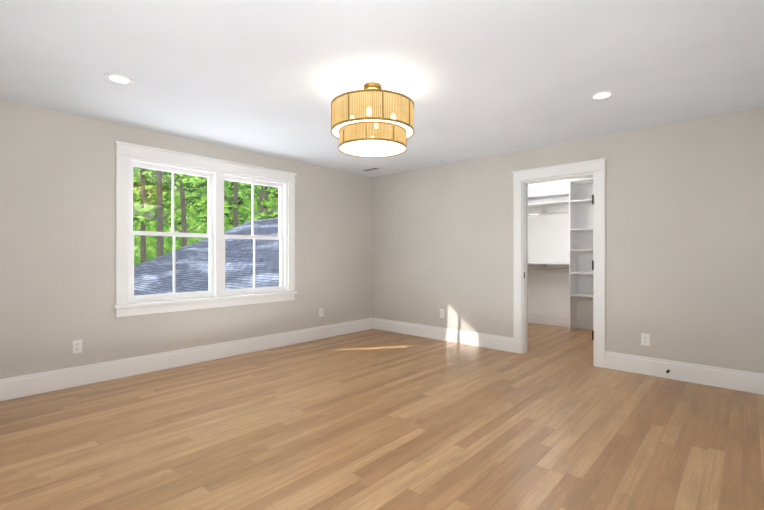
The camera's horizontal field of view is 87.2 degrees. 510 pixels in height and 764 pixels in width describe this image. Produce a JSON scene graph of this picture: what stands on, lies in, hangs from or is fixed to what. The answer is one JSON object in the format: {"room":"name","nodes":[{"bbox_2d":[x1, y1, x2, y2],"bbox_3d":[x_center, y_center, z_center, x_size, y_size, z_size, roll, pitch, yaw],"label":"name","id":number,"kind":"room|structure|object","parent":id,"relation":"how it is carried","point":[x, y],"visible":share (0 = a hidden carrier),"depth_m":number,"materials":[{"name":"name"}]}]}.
{"room":"empty bedroom","nodes":[
{"label":"empty bedroom","id":0,"kind":"room"},
{"bbox_2d":[0,99,372,378],"bbox_3d":[-1.903,-0.039,4.651,0.141,2.441,5.341,0,0,42],"label":"wall","id":1,"kind":"structure","parent":0,"point":[57,233],"depth_m":3.74,"materials":[{"name":"paint"}]},
{"bbox_2d":[73,340,81,353],"bbox_3d":[-2.744,0.825,3.616,0.008,0.115,0.070,0,0,42],"label":"electrical outlet","id":2,"kind":"object","parent":1,"relation":"attached to","point":[77,346],"visible":1,"depth_m":3.61,"materials":[{"name":"white plastic"}]},
{"bbox_2d":[0,318,371,400],"bbox_3d":[-1.844,1.094,4.596,0.019,0.176,5.061,0,0,42],"label":"baseboard","id":3,"kind":"structure","parent":1,"relation":"attached to","point":[60,379],"depth_m":4.09,"materials":[{"name":"white wood"}]},
{"bbox_2d":[113,141,297,316],"bbox_3d":[-1.895,-0.244,4.626,0.206,1.680,2.081,0,0,42],"label":"window","id":4,"kind":"structure","parent":1,"relation":"in","point":[216,235],"depth_m":4.51,"materials":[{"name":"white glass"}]},
{"bbox_2d":[319,308,322,316],"bbox_3d":[-0.860,0.813,5.684,0.009,0.115,0.070,0,0,42],"label":"electrical outlet","id":5,"kind":"object","parent":1,"relation":"attached to","point":[320,312],"visible":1,"depth_m":5.67,"materials":[{"name":"white plastic"}]},
{"bbox_2d":[0,323,763,509],"bbox_3d":[0.633,1.230,3.861,4.950,0.100,7.590,0,0,42],"label":"floor","id":6,"kind":"structure","parent":0,"point":[553,418],"depth_m":2.62,"materials":[{"name":"brown wood"}]},
{"bbox_2d":[528,178,592,330],"bbox_3d":[2.969,0.011,6.442,3.551,2.346,0.351,0,0,42],"label":"system","id":7,"kind":"object","parent":6,"relation":"on","point":[570,205],"visible":0.33,"depth_m":6.40,"materials":[{"name":"white wood"}]},
{"bbox_2d":[0,0,763,176],"bbox_3d":[0.633,-1.320,3.865,4.950,0.120,7.590,0,0,42],"label":"ceiling","id":8,"kind":"structure","parent":0,"point":[473,79],"depth_m":2.69,"materials":[{"name":"paint"}]},
{"bbox_2d":[104,73,133,84],"bbox_3d":[-1.879,-1.258,2.872,0.176,0.006,0.176,0,0,42],"label":"recessed light","id":9,"kind":"object","parent":8,"relation":"in","point":[119,78],"visible":1,"depth_m":2.87,"materials":[{"name":"white plastic"}]},
{"bbox_2d":[360,167,380,171],"bbox_3d":[-0.166,-1.254,5.877,0.311,0.008,0.116,0,0,42],"label":"ceiling vent","id":10,"kind":"object","parent":8,"relation":"in","point":[371,169],"visible":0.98,"depth_m":5.87,"materials":[{"name":"white metal"}]},
{"bbox_2d":[331,82,413,157],"bbox_3d":[-0.070,-1.024,2.996,0.620,0.474,0.620,0,0,42],"label":"chandelier","id":11,"kind":"object","parent":8,"relation":"hanging from","point":[372,120],"visible":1,"depth_m":2.77,"materials":[{"name":"beige fabric"}]},
{"bbox_2d":[589,91,614,99],"bbox_3d":[1.734,-1.258,3.166,0.176,0.006,0.176,0,0,42],"label":"recessed light","id":12,"kind":"object","parent":8,"relation":"in","point":[601,95],"visible":1,"depth_m":3.16,"materials":[{"name":"white plastic"}]},
{"bbox_2d":[528,176,592,318],"bbox_3d":[3.120,-0.036,6.609,3.751,2.441,0.100,0,0,42],"label":"wall","id":13,"kind":"structure","parent":0,"point":[548,242],"depth_m":6.64,"materials":[{"name":"white paint"}]},
{"bbox_2d":[528,313,592,329],"bbox_3d":[3.080,1.097,6.564,3.551,0.176,0.019,0,0,42],"label":"baseboard","id":14,"kind":"structure","parent":13,"relation":"attached to","point":[555,320],"depth_m":6.69,"materials":[{"name":"white wood"}]},
{"bbox_2d":[373,106,763,373],"bbox_3d":[1.671,-0.038,4.899,4.810,2.440,0.121,0,0,42],"label":"wall","id":15,"kind":"structure","parent":0,"point":[684,206],"depth_m":4.02,"materials":[{"name":"paint"}]},
{"bbox_2d":[440,309,443,317],"bbox_3d":[0.832,0.813,5.575,0.071,0.116,0.009,0,0,42],"label":"electrical outlet","id":16,"kind":"object","parent":15,"relation":"attached to","point":[441,313],"visible":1,"depth_m":5.57,"materials":[{"name":"white plastic"}]},
{"bbox_2d":[372,318,513,351],"bbox_3d":[0.734,1.095,5.657,2.343,0.176,0.019,0,0,42],"label":"baseboard","id":17,"kind":"structure","parent":15,"relation":"attached to","point":[496,342],"depth_m":5.50,"materials":[{"name":"white wood"}]},
{"bbox_2d":[512,158,606,367],"bbox_3d":[2.015,0.147,4.586,0.800,2.069,0.125,0,0,42],"label":"door frame","id":18,"kind":"structure","parent":15,"relation":"attached to","point":[525,265],"depth_m":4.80,"materials":[{"name":"white wood"}]},
{"bbox_2d":[592,195,593,339],"bbox_3d":[2.261,0.132,4.294,0.015,1.551,0.053,0,0,42],"label":"closet door hinges","id":19,"kind":"object","parent":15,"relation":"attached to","point":[592,266],"visible":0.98,"depth_m":4.28,"materials":[{"name":"black metal"}]},
{"bbox_2d":[641,333,649,345],"bbox_3d":[2.601,0.835,3.964,0.071,0.116,0.009,0,0,42],"label":"electrical outlet","id":20,"kind":"object","parent":15,"relation":"attached to","point":[645,339],"visible":1,"depth_m":3.96,"materials":[{"name":"white plastic"}]},
{"bbox_2d":[605,351,763,394],"bbox_3d":[2.818,1.093,3.759,1.303,0.176,0.019,0,0,42],"label":"baseboard","id":21,"kind":"structure","parent":15,"relation":"attached to","point":[752,382],"depth_m":3.72,"materials":[{"name":"white wood"}]},
{"label":"outside","id":22,"kind":"structure","parent":0,"visible":0},
{"bbox_2d":[133,167,277,265],"bbox_3d":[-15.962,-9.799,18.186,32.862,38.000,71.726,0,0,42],"label":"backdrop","id":23,"kind":"structure","parent":22,"point":[151,225],"depth_m":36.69,"materials":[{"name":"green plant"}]},
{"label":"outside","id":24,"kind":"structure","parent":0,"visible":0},
{"bbox_2d":[133,191,156,224],"bbox_3d":[-8.816,-2.860,9.695,7.019,14.150,8.217,0,0,42],"label":"tree","id":25,"kind":"object","parent":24,"point":[139,209],"depth_m":13.61,"materials":[{"name":"green plant"}]},
{"bbox_2d":[133,169,171,190],"bbox_3d":[-12.188,-5.098,14.625,7.337,18.661,9.557,0,0,42],"label":"tree","id":26,"kind":"object","parent":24,"point":[149,176],"depth_m":15.69,"materials":[{"name":"green plant"}]},
{"bbox_2d":[135,168,178,263],"bbox_3d":[-12.202,-5.787,21.807,11.077,20.065,8.693,0,0,42],"label":"tree","id":27,"kind":"object","parent":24,"point":[142,242],"depth_m":21.03,"materials":[{"name":"green plant"}]},
{"bbox_2d":[133,167,228,257],"bbox_3d":[-7.202,-3.362,13.980,8.634,15.174,6.936,0,0,42],"label":"tree","id":28,"kind":"object","parent":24,"point":[159,204],"depth_m":13.85,"materials":[{"name":"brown plant"}]},
{"bbox_2d":[140,169,236,246],"bbox_3d":[-8.085,-2.811,15.687,7.178,14.074,6.836,0,0,42],"label":"tree","id":29,"kind":"object","parent":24,"point":[182,201],"depth_m":15.82,"materials":[{"name":"green plant"}]},
{"bbox_2d":[134,218,278,295],"bbox_3d":[-3.757,1.324,8.664,7.971,4.954,16.400,0,0,42],"label":"shingles","id":30,"kind":"object","parent":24,"point":[163,263],"depth_m":8.64,"materials":[{"name":"grey asphalt"}]},
{"bbox_2d":[171,173,277,227],"bbox_3d":[-5.899,-4.276,17.988,8.057,17.014,8.700,0,0,42],"label":"tree","id":31,"kind":"object","parent":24,"point":[188,183],"depth_m":18.45,"materials":[{"name":"green plant"}]},
{"bbox_2d":[227,187,273,213],"bbox_3d":[-7.706,-5.787,28.520,10.436,20.090,8.724,0,0,42],"label":"tree","id":32,"kind":"object","parent":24,"point":[248,195],"depth_m":28.40,"materials":[{"name":"green plant"}]},
{"bbox_2d":[244,183,277,196],"bbox_3d":[-3.540,-2.340,17.267,7.615,13.132,7.213,0,0,42],"label":"tree","id":33,"kind":"object","parent":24,"point":[249,185],"depth_m":15.57,"materials":[{"name":"green plant"}]},
{"bbox_2d":[259,185,277,212],"bbox_3d":[-6.089,-4.801,23.231,9.724,18.099,7.772,0,0,42],"label":"tree","id":34,"kind":"object","parent":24,"point":[271,195],"depth_m":23.06,"materials":[{"name":"green plant"}]},
{"bbox_2d":[260,199,277,217],"bbox_3d":[-1.766,-3.424,19.032,9.524,15.309,6.248,0,0,42],"label":"tree","id":35,"kind":"object","parent":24,"point":[265,204],"depth_m":19.02,"materials":[{"name":"green plant"}]}
]}

